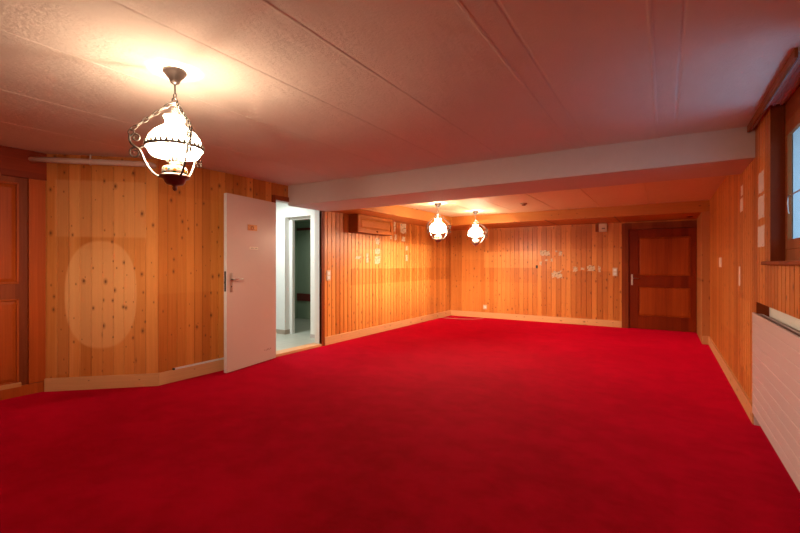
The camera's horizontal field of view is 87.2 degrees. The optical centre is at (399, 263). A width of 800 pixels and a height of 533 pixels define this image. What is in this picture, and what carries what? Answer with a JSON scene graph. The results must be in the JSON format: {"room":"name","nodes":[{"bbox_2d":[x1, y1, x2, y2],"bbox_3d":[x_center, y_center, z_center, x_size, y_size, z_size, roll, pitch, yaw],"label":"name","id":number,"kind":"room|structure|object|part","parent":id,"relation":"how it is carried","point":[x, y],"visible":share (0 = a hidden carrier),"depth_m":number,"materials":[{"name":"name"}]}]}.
{"room":"empty basement room","nodes":[
{"label":"empty basement room","id":0,"kind":"room"},
{"bbox_2d":[46,154,157,377],"bbox_3d":[-2.982,0.055,4.092,1.177,2.290,0.120,0,0,-12],"label":"wall","id":1,"kind":"structure","parent":0,"point":[102,220],"depth_m":4.05,"materials":[{"name":"brown wood"}]},
{"bbox_2d":[28,154,155,168],"bbox_3d":[-2.931,-0.983,3.985,1.096,0.104,0.109,0,0,-12],"label":"pipe","id":2,"kind":"object","parent":1,"relation":"attached to","point":[89,161],"visible":0.83,"depth_m":3.95,"materials":[{"name":"metal"}]},
{"bbox_2d":[44,373,157,391],"bbox_3d":[-2.862,1.139,4.047,0.975,0.122,0.024,0,0,-11],"label":"baseboard","id":3,"kind":"structure","parent":1,"relation":"attached to","point":[151,379],"depth_m":4.03,"materials":[{"name":"brown wood"}]},
{"bbox_2d":[276,202,314,334],"bbox_3d":[-2.548,0.030,7.554,3.645,2.340,0.140,0,0,32],"label":"wall","id":4,"kind":"structure","parent":0,"point":[284,212],"depth_m":7.12,"materials":[{"name":"white paint"}]},
{"bbox_2d":[276,329,289,333],"bbox_3d":[-2.997,1.157,7.830,2.592,0.085,0.152,0,0,32],"label":"baseboard","id":5,"kind":"structure","parent":4,"relation":"attached to","point":[278,331],"depth_m":7.13,"materials":[{"name":"beige wood"}]},
{"bbox_2d":[289,216,310,333],"bbox_3d":[-1.625,0.207,7.045,0.590,1.985,0.060,0,0,32],"label":"door frame","id":6,"kind":"structure","parent":4,"relation":"in","point":[291,220],"depth_m":7.16,"materials":[{"name":"white paint"}]},
{"bbox_2d":[295,219,310,318],"bbox_3d":[-1.810,0.050,8.113,2.700,2.300,1.590,0,0,32],"label":"wall","id":7,"kind":"structure","parent":0,"point":[303,237],"depth_m":9.11,"materials":[{"name":"green paint"}]},
{"bbox_2d":[297,293,310,300],"bbox_3d":[-1.388,0.720,8.653,2.040,0.160,0.025,0,0,32],"label":"rail","id":8,"kind":"object","parent":7,"relation":"attached to","point":[300,296],"visible":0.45,"depth_m":9.08,"materials":[{"name":"brown wood"}]},
{"bbox_2d":[297,227,310,230],"bbox_3d":[-1.388,-0.755,8.653,2.040,0.050,0.025,0,0,32],"label":"rail","id":9,"kind":"object","parent":7,"relation":"attached to","point":[298,229],"visible":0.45,"depth_m":9.08,"materials":[{"name":"metal"}]},
{"bbox_2d":[158,159,449,372],"bbox_3d":[-0.632,0.055,7.065,0.120,2.290,6.810,0,0,32],"label":"wall","id":10,"kind":"structure","parent":0,"point":[359,294],"depth_m":4.99,"materials":[{"name":"brown wood"}]},
{"bbox_2d":[158,359,223,385],"bbox_3d":[-2.009,1.139,4.747,0.024,0.122,1.420,0,0,32],"label":"baseboard","id":11,"kind":"structure","parent":10,"relation":"attached to","point":[166,377],"depth_m":4.41,"materials":[{"name":"brown wood"}]},
{"bbox_2d":[172,357,223,369],"bbox_3d":[-2.023,1.068,4.718,0.023,0.018,1.065,0,0,32],"label":"strip","id":12,"kind":"object","parent":11,"relation":"on","point":[185,366],"visible":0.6,"depth_m":4.48,"materials":[{"name":"metal"}]},
{"bbox_2d":[224,193,324,372],"bbox_3d":[-1.609,0.158,5.418,0.304,2.085,1.796,0,0,24],"label":"door","id":13,"kind":"structure","parent":10,"relation":"in","point":[249,223],"depth_m":4.94,"materials":[{"name":"wood"}]},
{"bbox_3d":[-1.907,0.190,4.573,0.022,0.220,0.010,0,0,22],"label":"lock plate","id":14,"kind":"part","parent":13,"relation":"part of","materials":[{"name":"metal"}]},
{"bbox_3d":[-1.858,0.200,4.626,0.008,0.210,0.036,0,0,22],"label":"handle plate","id":15,"kind":"part","parent":13,"relation":"part of","materials":[{"name":"metal"}]},
{"bbox_3d":[-1.384,0.158,5.774,0.051,2.085,0.965,0,0,32],"label":"frame","id":16,"kind":"part","parent":13,"relation":"part of","materials":[{"name":"wood"}]},
{"bbox_2d":[326,270,330,280],"bbox_3d":[-1.064,0.170,6.250,0.017,0.150,0.085,0,0,32],"label":"light switch","id":17,"kind":"object","parent":10,"relation":"attached to","point":[328,272],"visible":1,"depth_m":6.24,"materials":[{"name":"beige plastic"}]},
{"bbox_2d":[348,214,392,235],"bbox_3d":[-0.458,-0.641,7.021,0.222,0.283,1.000,0,0,32],"label":"upper cabinet","id":18,"kind":"object","parent":10,"relation":"attached to","point":[357,223],"visible":1,"depth_m":6.84,"materials":[{"name":"brown wood"}]},
{"bbox_3d":[-0.398,-0.644,6.982,0.015,0.178,0.860,0,0,32],"label":"flap panel","id":19,"kind":"part","parent":18,"relation":"part of","materials":[{"name":"brown wood"}]},
{"bbox_2d":[375,256,379,263],"bbox_3d":[-0.392,-0.070,7.333,0.002,0.140,0.170,0,0,32],"label":"paper scrap","id":20,"kind":"object","parent":10,"relation":"attached to","point":[377,260],"visible":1,"depth_m":7.33,"materials":[{"name":"paper"}]},
{"bbox_2d":[325,310,450,345],"bbox_3d":[0.037,1.139,8.002,0.024,0.122,4.310,0,0,32],"label":"baseboard","id":21,"kind":"structure","parent":10,"relation":"attached to","point":[337,338],"depth_m":7.38,"materials":[{"name":"brown wood"}]},
{"bbox_2d":[400,223,405,233],"bbox_3d":[0.060,-0.679,8.053,0.002,0.197,0.219,0,0,32],"label":"paper scrap","id":22,"kind":"object","parent":10,"relation":"attached to","point":[402,226],"visible":1,"depth_m":8.06,"materials":[{"name":"white paper"}]},
{"bbox_2d":[0,315,799,532],"bbox_3d":[-1.303,1.234,4.805,8.680,0.092,11.350,0,0,32],"label":"floor","id":23,"kind":"structure","parent":0,"point":[462,424],"depth_m":2.79,"materials":[{"name":"red carpet"}]},
{"bbox_2d":[697,211,709,342],"bbox_3d":[4.885,0.207,6.773,0.098,1.985,1.168,0,0,32],"label":"post","id":24,"kind":"object","parent":23,"relation":"on","point":[703,221],"visible":0.88,"depth_m":6.29,"materials":[{"name":"brown wood"}]},
{"bbox_2d":[754,416,759,425],"bbox_3d":[2.680,1.150,3.110,0.092,0.100,0.012,0,0,32],"label":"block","id":25,"kind":"object","parent":23,"relation":"on","point":[755,419],"visible":0.24,"depth_m":3.12,"materials":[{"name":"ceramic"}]},
{"bbox_2d":[0,0,799,185],"bbox_3d":[-1.215,-1.099,2.004,5.950,0.123,6.700,0,0,32],"label":"ceiling","id":26,"kind":"structure","parent":0,"point":[284,92],"depth_m":2.28,"materials":[{"name":"paint"}]},
{"bbox_2d":[128,66,203,190],"bbox_3d":[-1.171,-0.717,2.260,0.364,0.646,0.382,0,0,32],"label":"pendant lamp","id":27,"kind":"object","parent":26,"relation":"hanging from","point":[173,135],"visible":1,"depth_m":2.22,"materials":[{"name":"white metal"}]},
{"bbox_3d":[-1.349,-0.583,2.220,0.158,0.247,0.011,0,0,-18],"label":"arm","id":28,"kind":"part","parent":27,"relation":"part of","materials":[{"name":"metal"}]},
{"bbox_3d":[-1.321,-0.783,2.229,0.196,0.170,0.023,0,0,-18],"label":"chain","id":29,"kind":"part","parent":27,"relation":"part of","materials":[{"name":"metal"}]},
{"bbox_3d":[-1.213,-0.685,2.264,0.268,0.211,0.268,0,0,32],"label":"lamp shade","id":30,"kind":"part","parent":27,"relation":"part of","materials":[{"name":"white glass"}]},
{"bbox_3d":[-1.213,-0.545,2.264,0.088,0.050,0.088,0,0,32],"label":"burner","id":31,"kind":"part","parent":27,"relation":"part of","materials":[{"name":"metal"}]},
{"bbox_3d":[-1.129,-0.783,2.188,0.196,0.170,0.023,0,0,42],"label":"chain","id":32,"kind":"part","parent":27,"relation":"part of","materials":[{"name":"metal"}]},
{"bbox_3d":[-1.107,-0.583,2.168,0.158,0.247,0.011,0,0,42],"label":"arm","id":33,"kind":"part","parent":27,"relation":"part of","materials":[{"name":"metal"}]},
{"bbox_3d":[-1.190,-0.783,2.375,0.023,0.170,0.196,0,0,12],"label":"chain","id":34,"kind":"part","parent":27,"relation":"part of","materials":[{"name":"metal"}]},
{"bbox_3d":[-1.183,-0.583,2.404,0.011,0.247,0.158,0,0,12],"label":"arm","id":35,"kind":"part","parent":27,"relation":"part of","materials":[{"name":"metal"}]},
{"bbox_2d":[288,127,754,211],"bbox_3d":[0.773,-0.932,4.664,4.831,0.315,0.740,0,0,31],"label":"beam","id":36,"kind":"structure","parent":26,"relation":"attached to","point":[724,152],"depth_m":4.03,"materials":[{"name":"white paint"}]},
{"bbox_2d":[400,175,726,216],"bbox_3d":[2.032,-1.060,6.666,5.015,0.200,4.650,0,0,32],"label":"ceiling","id":37,"kind":"structure","parent":0,"point":[695,189],"depth_m":6.25,"materials":[{"name":"white paint"}]},
{"bbox_2d":[330,205,469,229],"bbox_3d":[0.278,-0.882,7.863,0.569,0.195,4.290,0,0,32],"label":"soffit","id":38,"kind":"structure","parent":37,"relation":"attached to","point":[397,213],"depth_m":7.14,"materials":[{"name":"brown wood"}]},
{"bbox_2d":[427,203,450,243],"bbox_3d":[0.640,-0.637,6.635,0.364,0.646,0.382,0,0,18],"label":"pendant lamp","id":39,"kind":"object","parent":37,"relation":"hanging from","point":[437,225],"visible":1,"depth_m":6.57,"materials":[{"name":"glass"}]},
{"bbox_3d":[0.599,-0.606,6.628,0.268,0.211,0.268,0,0,18],"label":"lamp shade","id":40,"kind":"part","parent":39,"relation":"part of","materials":[{"name":"white glass"}]},
{"bbox_2d":[468,211,487,246],"bbox_3d":[1.406,-0.637,7.627,0.364,0.646,0.382,0,0,1],"label":"pendant lamp","id":41,"kind":"object","parent":37,"relation":"hanging from","point":[475,230],"visible":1,"depth_m":7.56,"materials":[{"name":"glass"}]},
{"bbox_3d":[1.369,-0.606,7.608,0.268,0.211,0.268,0,0,1],"label":"lamp shade","id":42,"kind":"part","parent":41,"relation":"part of","materials":[{"name":"white glass"}]},
{"bbox_2d":[451,200,709,228],"bbox_3d":[3.151,-0.882,7.912,4.245,0.195,1.150,0,0,32],"label":"soffit","id":43,"kind":"structure","parent":37,"relation":"attached to","point":[673,210],"depth_m":7.37,"materials":[{"name":"brown wood"}]},
{"bbox_2d":[450,219,696,320],"bbox_3d":[3.248,0.050,8.601,5.015,2.300,0.120,0,0,32],"label":"wall","id":44,"kind":"structure","parent":0,"point":[500,273],"depth_m":8.73,"materials":[{"name":"brown wood"}]},
{"bbox_2d":[451,310,621,327],"bbox_3d":[2.680,1.139,8.877,3.560,0.122,0.024,0,0,32],"label":"baseboard","id":45,"kind":"structure","parent":44,"relation":"attached to","point":[594,322],"depth_m":8.71,"materials":[{"name":"brown wood"}]},
{"bbox_2d":[540,250,549,255],"bbox_3d":[3.000,-0.226,8.684,0.212,0.125,0.002,0,0,32],"label":"paper scrap","id":46,"kind":"object","parent":44,"relation":"attached to","point":[546,253],"visible":1,"depth_m":8.68,"materials":[{"name":"white paper"}]},
{"bbox_2d":[552,271,561,277],"bbox_3d":[3.196,0.215,8.561,0.216,0.168,0.002,0,0,32],"label":"paper scrap","id":47,"kind":"object","parent":44,"relation":"attached to","point":[554,274],"visible":1,"depth_m":8.55,"materials":[{"name":"white paper"}]},
{"bbox_2d":[587,265,594,270],"bbox_3d":[3.738,0.080,8.221,0.149,0.119,0.002,0,0,32],"label":"paper scrap","id":48,"kind":"object","parent":44,"relation":"attached to","point":[590,268],"visible":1,"depth_m":8.22,"materials":[{"name":"white paper"}]},
{"bbox_2d":[595,223,606,231],"bbox_3d":[3.881,-0.698,8.101,0.200,0.155,0.052,0,0,32],"label":"junction box","id":49,"kind":"object","parent":44,"relation":"attached to","point":[598,227],"visible":1,"depth_m":8.08,"materials":[{"name":"beige plastic"}]},
{"bbox_2d":[612,268,616,275],"bbox_3d":[4.090,0.150,7.991,0.085,0.160,0.017,0,0,32],"label":"light switch","id":50,"kind":"object","parent":44,"relation":"attached to","point":[614,270],"visible":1,"depth_m":7.99,"materials":[{"name":"beige plastic"}]},
{"bbox_2d":[622,220,696,331],"bbox_3d":[4.721,0.220,7.619,1.235,1.960,0.154,0,0,32],"label":"door","id":51,"kind":"structure","parent":44,"relation":"in","point":[659,259],"depth_m":7.61,"materials":[{"name":"red wood"}]},
{"bbox_3d":[4.766,0.687,7.589,0.835,0.570,0.026,0,0,32],"label":"panel","id":52,"kind":"part","parent":51,"relation":"part of","materials":[{"name":"brown wood"}]},
{"bbox_3d":[4.766,-0.138,7.589,0.835,0.740,0.026,0,0,32],"label":"panel","id":53,"kind":"part","parent":51,"relation":"part of","materials":[{"name":"brown wood"}]},
{"bbox_3d":[4.759,0.687,7.577,0.825,0.560,0.021,0,0,32],"label":"moulding","id":54,"kind":"part","parent":51,"relation":"part of","materials":[{"name":"red wood"}]},
{"bbox_3d":[4.759,-0.138,7.577,0.825,0.730,0.021,0,0,32],"label":"moulding","id":55,"kind":"part","parent":51,"relation":"part of","materials":[{"name":"red wood"}]},
{"bbox_2d":[710,106,799,401],"bbox_3d":[2.323,0.055,2.526,0.085,2.290,11.350,0,0,32],"label":"wall","id":56,"kind":"structure","parent":0,"point":[733,232],"depth_m":3.58,"materials":[{"name":"brown wood"}]},
{"bbox_2d":[702,336,707,344],"bbox_3d":[4.572,1.139,6.274,0.096,0.122,0.018,0,0,32],"label":"baseboard","id":57,"kind":"structure","parent":56,"relation":"attached to","point":[704,338],"depth_m":6.27,"materials":[{"name":"brown wood"}]},
{"bbox_2d":[708,336,753,423],"bbox_3d":[3.629,1.139,4.698,0.024,0.122,3.683,0,0,32],"label":"baseboard","id":58,"kind":"structure","parent":56,"relation":"attached to","point":[741,394],"depth_m":3.99,"materials":[{"name":"brown wood"}]},
{"bbox_2d":[740,197,742,211],"bbox_3d":[3.013,-0.520,3.704,0.002,0.119,0.158,0,0,32],"label":"paper scrap","id":59,"kind":"object","parent":56,"relation":"attached to","point":[741,200],"visible":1,"depth_m":3.70,"materials":[{"name":"white paper"}]},
{"bbox_2d":[758,194,763,219],"bbox_3d":[2.545,-0.400,2.960,0.002,0.159,0.219,0,0,32],"label":"paper scrap","id":60,"kind":"object","parent":56,"relation":"attached to","point":[761,198],"visible":1,"depth_m":2.96,"materials":[{"name":"white paper"}]},
{"bbox_2d":[758,170,763,194],"bbox_3d":[2.544,-0.575,2.959,0.002,0.149,0.188,0,0,32],"label":"paper scrap","id":61,"kind":"object","parent":56,"relation":"attached to","point":[761,175],"visible":1,"depth_m":2.94,"materials":[{"name":"white paper"}]},
{"bbox_2d":[758,224,764,246],"bbox_3d":[2.545,-0.195,2.960,0.002,0.150,0.240,0,0,32],"label":"paper scrap","id":62,"kind":"object","parent":56,"relation":"attached to","point":[761,229],"visible":1,"depth_m":2.94,"materials":[{"name":"white paper"}]},
{"bbox_2d":[757,302,768,316],"bbox_3d":[2.688,0.690,3.108,0.076,0.820,0.006,0,0,32],"label":"lining","id":63,"kind":"object","parent":56,"relation":"attached to","point":[761,309],"visible":0.2,"depth_m":3.11,"materials":[{"name":"brown wood"}]},
{"bbox_2d":[747,47,799,264],"bbox_3d":[2.303,-0.529,2.421,0.261,1.072,1.610,0,0,32],"label":"window","id":64,"kind":"structure","parent":56,"relation":"in","point":[785,118],"depth_m":2.66,"materials":[{"name":"brown wood"}]},
{"bbox_3d":[2.310,-1.016,2.564,0.121,0.048,1.360,0,0,32],"label":"curtain rail","id":65,"kind":"part","parent":64,"relation":"part of","materials":[{"name":"brown wood"}]},
{"bbox_3d":[2.131,-0.005,2.260,0.120,0.024,1.155,0,0,32],"label":"sill","id":66,"kind":"part","parent":64,"relation":"part of","materials":[{"name":"brown wood"}]},
{"bbox_3d":[2.176,-0.443,2.217,0.020,0.895,1.070,0,0,32],"label":"frame","id":67,"kind":"part","parent":64,"relation":"part of","materials":[{"name":"brown wood"}]},
{"bbox_3d":[2.173,-0.469,2.219,0.022,0.758,0.994,0,0,32],"label":"sash","id":68,"kind":"part","parent":64,"relation":"part of","materials":[{"name":"brown wood"}]},
{"bbox_2d":[769,307,799,331],"bbox_3d":[2.157,0.725,2.167,0.035,1.050,2.265,0,0,32],"label":"wall niche","id":69,"kind":"object","parent":56,"relation":"in","point":[792,322],"depth_m":2.67,"materials":[{"name":"white paint"}]},
{"bbox_2d":[752,312,799,491],"bbox_3d":[2.124,0.735,2.242,0.096,0.750,2.065,0,0,32],"label":"radiator","id":70,"kind":"object","parent":69,"relation":"attached to","point":[775,345],"visible":1,"depth_m":2.42,"materials":[{"name":"metal"}]},
{"bbox_3d":[2.133,0.735,2.236,0.012,0.730,2.045,0,0,32],"label":"panel","id":71,"kind":"part","parent":70,"relation":"part of","materials":[{"name":"metal"}]},
{"bbox_2d":[792,127,799,238],"bbox_3d":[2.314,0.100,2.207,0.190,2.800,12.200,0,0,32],"label":"window","id":72,"kind":"structure","parent":0,"point":[796,135],"depth_m":2.64,"materials":[{"name":"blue glass"}]},
{"bbox_3d":[-3.709,0.030,3.607,0.060,2.340,1.160,0,0,32],"label":"wall","id":73,"kind":"structure","parent":0,"visible":0},
{"bbox_2d":[0,145,46,399],"bbox_3d":[-3.669,0.075,3.535,0.125,2.250,1.080,0,0,32],"label":"door","id":74,"kind":"structure","parent":73,"relation":"in","point":[22,181],"depth_m":3.82,"materials":[{"name":"red wood"}]},
{"bbox_3d":[-3.672,0.698,3.505,0.026,0.775,0.756,0,0,32],"label":"panel","id":75,"kind":"part","parent":74,"relation":"part of","materials":[{"name":"brown wood"}]},
{"bbox_3d":[-3.672,-0.278,3.505,0.026,0.925,0.756,0,0,32],"label":"panel","id":76,"kind":"part","parent":74,"relation":"part of","materials":[{"name":"brown wood"}]},
{"bbox_3d":[-3.661,0.698,3.498,0.021,0.765,0.746,0,0,32],"label":"moulding","id":77,"kind":"part","parent":74,"relation":"part of","materials":[{"name":"brown wood"}]},
{"bbox_3d":[-3.661,-0.278,3.498,0.021,0.915,0.746,0,0,32],"label":"moulding","id":78,"kind":"part","parent":74,"relation":"part of","materials":[{"name":"brown wood"}]},
{"bbox_3d":[-3.690,0.158,3.478,0.040,1.885,0.862,0,0,32],"label":"frame","id":79,"kind":"part","parent":74,"relation":"part of","materials":[{"name":"brown wood"}]},
{"bbox_3d":[-3.422,0.155,3.937,0.115,1.890,0.125,0,0,32],"label":"casing","id":80,"kind":"part","parent":74,"relation":"part of","materials":[{"name":"brown wood"}]}
]}

